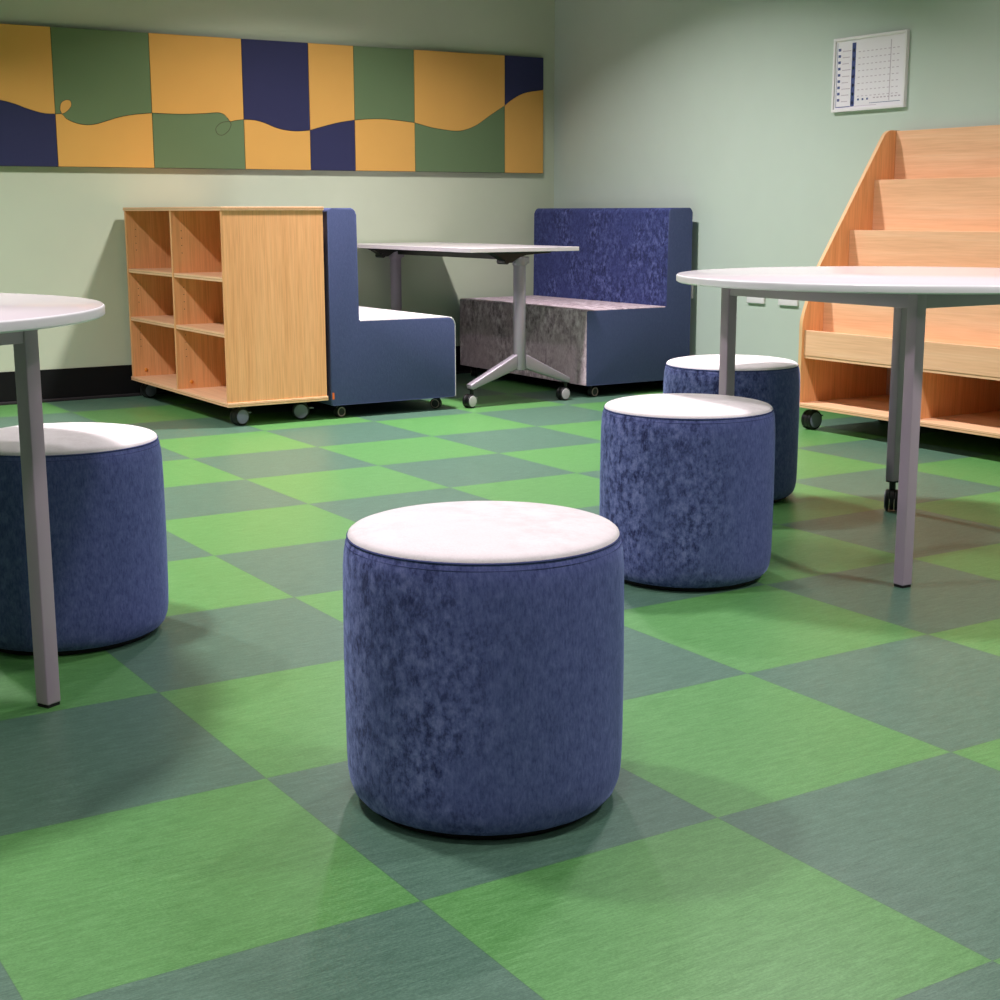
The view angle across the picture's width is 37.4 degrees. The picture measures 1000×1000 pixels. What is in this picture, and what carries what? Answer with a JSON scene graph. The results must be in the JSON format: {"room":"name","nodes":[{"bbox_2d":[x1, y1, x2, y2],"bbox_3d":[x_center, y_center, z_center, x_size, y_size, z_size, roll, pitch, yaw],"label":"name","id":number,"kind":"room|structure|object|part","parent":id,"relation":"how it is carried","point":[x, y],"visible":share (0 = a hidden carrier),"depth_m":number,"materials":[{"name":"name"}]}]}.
{"room":"classroom","nodes":[
{"label":"classroom","id":0,"kind":"room"},
{"bbox_2d":[0,0,554,371],"bbox_3d":[-2.728,-1.746,6.384,7.290,2.740,0.100,-7,13,-31],"label":"wall","id":1,"kind":"structure","parent":0,"point":[62,229],"depth_m":7.34,"materials":[{"name":"green paint"}]},
{"bbox_2d":[0,346,488,404],"bbox_3d":[-2.699,-0.467,6.587,7.084,0.152,0.006,-7,13,-31],"label":"baseboard","id":2,"kind":"structure","parent":1,"relation":"attached to","point":[102,380],"depth_m":7.02,"materials":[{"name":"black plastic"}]},
{"bbox_2d":[0,23,542,173],"bbox_3d":[-1.250,-1.933,7.215,3.499,0.618,0.029,-7,13,-31],"label":"wall mural","id":3,"kind":"object","parent":1,"relation":"attached to","point":[70,97],"visible":1,"depth_m":7.24,"materials":[{"name":"multicoloured fabric"}]},
{"bbox_2d":[0,372,999,999],"bbox_3d":[-0.271,0.393,2.820,7.290,0.100,9.330,-7,13,-31],"label":"floor","id":4,"kind":"structure","parent":0,"point":[804,801],"depth_m":2.36,"materials":[{"name":"tile"}]},
{"bbox_2d":[0,293,104,708],"bbox_3d":[-1.292,0.023,2.608,1.184,0.713,1.184,-7,13,-31],"label":"round table","id":5,"kind":"object","parent":4,"relation":"on","point":[21,315],"visible":1,"depth_m":2.59,"materials":[{"name":"grey metal"}]},
{"bbox_3d":[-0.988,-0.235,2.266,0.025,0.036,0.631,6,13,30],"label":"rail","id":6,"kind":"part","parent":5,"relation":"part of","materials":[{"name":"grey metal"}]},
{"bbox_3d":[-0.818,0.029,2.607,0.031,0.686,0.031,6,13,30],"label":"leg","id":7,"kind":"part","parent":5,"relation":"part of","materials":[{"name":"grey metal"}]},
{"bbox_2d":[0,422,167,655],"bbox_3d":[-0.918,0.069,3.103,0.421,0.431,0.421,6,13,30],"label":"ottoman","id":8,"kind":"object","parent":4,"relation":"on","point":[105,481],"visible":0.87,"depth_m":2.94,"materials":[{"name":"blue fabric"}]},
{"bbox_2d":[123,207,327,424],"bbox_3d":[-1.255,-0.861,6.640,0.457,0.898,1.232,-7,13,-31],"label":"bookcase","id":9,"kind":"object","parent":4,"relation":"on","point":[227,304],"visible":1,"depth_m":6.24,"materials":[{"name":"brown wood"}]},
{"bbox_3d":[-1.576,-1.000,7.132,0.448,0.780,0.019,-7,13,-31],"label":"panel","id":10,"kind":"part","parent":9,"relation":"part of","materials":[{"name":"brown wood"}]},
{"bbox_3d":[-1.416,-1.061,6.854,0.437,0.018,0.594,-7,13,-31],"label":"shelf","id":11,"kind":"part","parent":9,"relation":"part of","materials":[{"name":"brown wood"}]},
{"bbox_3d":[-1.415,-0.840,6.897,0.437,0.018,0.594,-7,13,-31],"label":"shelf","id":12,"kind":"part","parent":9,"relation":"part of","materials":[{"name":"brown wood"}]},
{"bbox_3d":[-1.095,-0.964,6.353,0.437,0.018,0.571,-7,13,-31],"label":"shelf","id":13,"kind":"part","parent":9,"relation":"part of","materials":[{"name":"brown wood"}]},
{"bbox_3d":[-1.095,-0.742,6.396,0.437,0.018,0.571,-7,13,-31],"label":"shelf","id":14,"kind":"part","parent":9,"relation":"part of","materials":[{"name":"brown wood"}]},
{"bbox_3d":[-1.256,-1.294,6.555,0.456,0.016,1.231,-7,13,-31],"label":"panel","id":15,"kind":"part","parent":9,"relation":"part of","materials":[{"name":"brown wood"}]},
{"bbox_3d":[-1.255,-0.511,6.708,0.456,0.018,1.231,-7,13,-31],"label":"panel","id":16,"kind":"part","parent":9,"relation":"part of","materials":[{"name":"brown wood"}]},
{"bbox_3d":[-0.935,-0.806,6.130,0.448,0.780,0.018,-7,13,-31],"label":"panel","id":17,"kind":"part","parent":9,"relation":"part of","materials":[{"name":"brown wood"}]},
{"bbox_2d":[315,208,455,416],"bbox_3d":[-0.774,-0.911,6.909,0.618,0.892,1.182,-7,13,-31],"label":"seat","id":18,"kind":"object","parent":4,"relation":"on","point":[374,355],"visible":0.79,"depth_m":6.40,"materials":[{"name":"blue fabric"}]},
{"bbox_3d":[-0.716,-0.716,6.984,0.481,0.359,1.174,-7,13,-31],"label":"seat","id":19,"kind":"part","parent":18,"relation":"part of","materials":[{"name":"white fabric"}]},
{"bbox_2d":[357,242,578,407],"bbox_3d":[-0.235,-0.895,7.275,0.596,0.716,1.315,-7,13,-31],"label":"table","id":20,"kind":"object","parent":4,"relation":"on","point":[506,254],"visible":0.68,"depth_m":6.79,"materials":[{"name":"grey metal"}]},
{"bbox_2d":[343,501,623,839],"bbox_3d":[-0.024,0.239,2.230,0.421,0.429,0.421,2,11,11],"label":"ottoman","id":21,"kind":"object","parent":4,"relation":"on","point":[484,640],"visible":1,"depth_m":2.06,"materials":[{"name":"blue fabric"}]},
{"bbox_2d":[460,208,692,396],"bbox_3d":[0.361,-1.051,7.609,0.629,0.892,1.180,-7,13,-31],"label":"seat","id":22,"kind":"object","parent":4,"relation":"on","point":[614,309],"visible":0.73,"depth_m":7.32,"materials":[{"name":"blue fabric"}]},
{"bbox_3d":[0.298,-0.840,7.609,0.479,0.359,1.174,-7,13,-31],"label":"seat","id":23,"kind":"part","parent":22,"relation":"part of","materials":[{"name":"white fabric"}]},
{"bbox_2d":[599,393,775,591],"bbox_3d":[0.454,-0.030,3.595,0.421,0.431,0.421,-1,11,-6],"label":"ottoman","id":24,"kind":"object","parent":4,"relation":"on","point":[687,479],"visible":0.98,"depth_m":3.42,"materials":[{"name":"blue fabric"}]},
{"bbox_2d":[663,354,799,502],"bbox_3d":[0.717,-0.228,4.598,0.421,0.431,0.421,-4,12,-20],"label":"ottoman","id":25,"kind":"object","parent":4,"relation":"on","point":[775,381],"visible":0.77,"depth_m":4.44,"materials":[{"name":"blue fabric"}]},
{"bbox_2d":[676,266,999,587],"bbox_3d":[1.057,-0.239,3.921,1.184,0.713,1.184,-7,13,-31],"label":"round table","id":26,"kind":"object","parent":4,"relation":"on","point":[910,290],"visible":0.93,"depth_m":3.50,"materials":[{"name":"white laminate"}]},
{"bbox_3d":[0.611,-0.244,3.988,0.031,0.686,0.031,-7,13,-31],"label":"leg","id":27,"kind":"part","parent":26,"relation":"part of","materials":[{"name":"grey metal"}]},
{"bbox_3d":[0.783,-0.510,3.651,0.025,0.036,0.628,-7,13,-31],"label":"rail","id":28,"kind":"part","parent":26,"relation":"part of","materials":[{"name":"grey metal"}]},
{"bbox_3d":[1.168,-0.354,4.333,0.031,0.604,0.031,-7,13,-31],"label":"leg","id":29,"kind":"part","parent":26,"relation":"part of","materials":[{"name":"grey metal"}]},
{"bbox_3d":[0.955,-0.137,3.439,0.031,0.686,0.031,-7,13,-31],"label":"leg","id":30,"kind":"part","parent":26,"relation":"part of","materials":[{"name":"grey metal"}]},
{"bbox_3d":[1.238,-0.491,3.551,0.640,0.036,0.025,-7,13,-31],"label":"rail","id":31,"kind":"part","parent":26,"relation":"part of","materials":[{"name":"grey metal"}]},
{"bbox_2d":[798,125,999,438],"bbox_3d":[1.745,-0.811,5.569,0.514,1.200,1.216,-7,13,-31],"label":"display stand","id":32,"kind":"object","parent":4,"relation":"on","point":[925,197],"visible":0.87,"depth_m":5.78,"materials":[{"name":"brown wood"}]},
{"bbox_3d":[1.432,-0.961,6.056,0.506,1.092,0.018,-7,13,-31],"label":"panel","id":33,"kind":"part","parent":32,"relation":"part of","materials":[{"name":"brown wood"}]},
{"bbox_3d":[1.958,-0.449,5.776,0.008,0.192,1.173,-7,13,-31],"label":"panel","id":34,"kind":"part","parent":32,"relation":"part of","materials":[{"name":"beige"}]},
{"bbox_3d":[1.746,-0.320,5.665,0.514,0.018,1.216,-7,13,-31],"label":"panel","id":35,"kind":"part","parent":32,"relation":"part of","materials":[{"name":"brown wood"}]},
{"bbox_2d":[554,0,999,362],"bbox_3d":[2.771,-1.374,4.422,0.100,2.740,9.130,-7,13,-31],"label":"wall","id":36,"kind":"structure","parent":0,"point":[720,110],"depth_m":6.93,"materials":[{"name":"green paint"}]},
{"bbox_2d":[647,380,663,383],"bbox_3d":[2.729,-0.098,4.643,0.006,0.152,9.130,-7,13,-31],"label":"baseboard","id":37,"kind":"structure","parent":36,"relation":"attached to","point":[659,381],"depth_m":7.63,"materials":[{"name":"black plastic"}]},
{"bbox_2d":[747,297,764,303],"bbox_3d":[1.203,-0.964,6.939,0.016,0.078,0.120,-7,13,-31],"label":"power outlet","id":38,"kind":"object","parent":36,"relation":"attached to","point":[749,299],"visible":0.23,"depth_m":6.93,"materials":[{"name":"white plastic"}]},
{"bbox_2d":[778,299,798,305],"bbox_3d":[1.320,-0.929,6.756,0.016,0.078,0.126,-7,13,-31],"label":"power outlet","id":39,"kind":"object","parent":36,"relation":"attached to","point":[784,302],"visible":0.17,"depth_m":6.75,"materials":[{"name":"white plastic"}]},
{"bbox_2d":[831,29,909,112],"bbox_3d":[1.553,-1.798,6.203,0.018,0.306,0.415,-7,13,-31],"label":"notice","id":40,"kind":"object","parent":36,"relation":"attached to","point":[870,71],"visible":1,"depth_m":6.19,"materials":[{"name":"white paper"}]}
]}

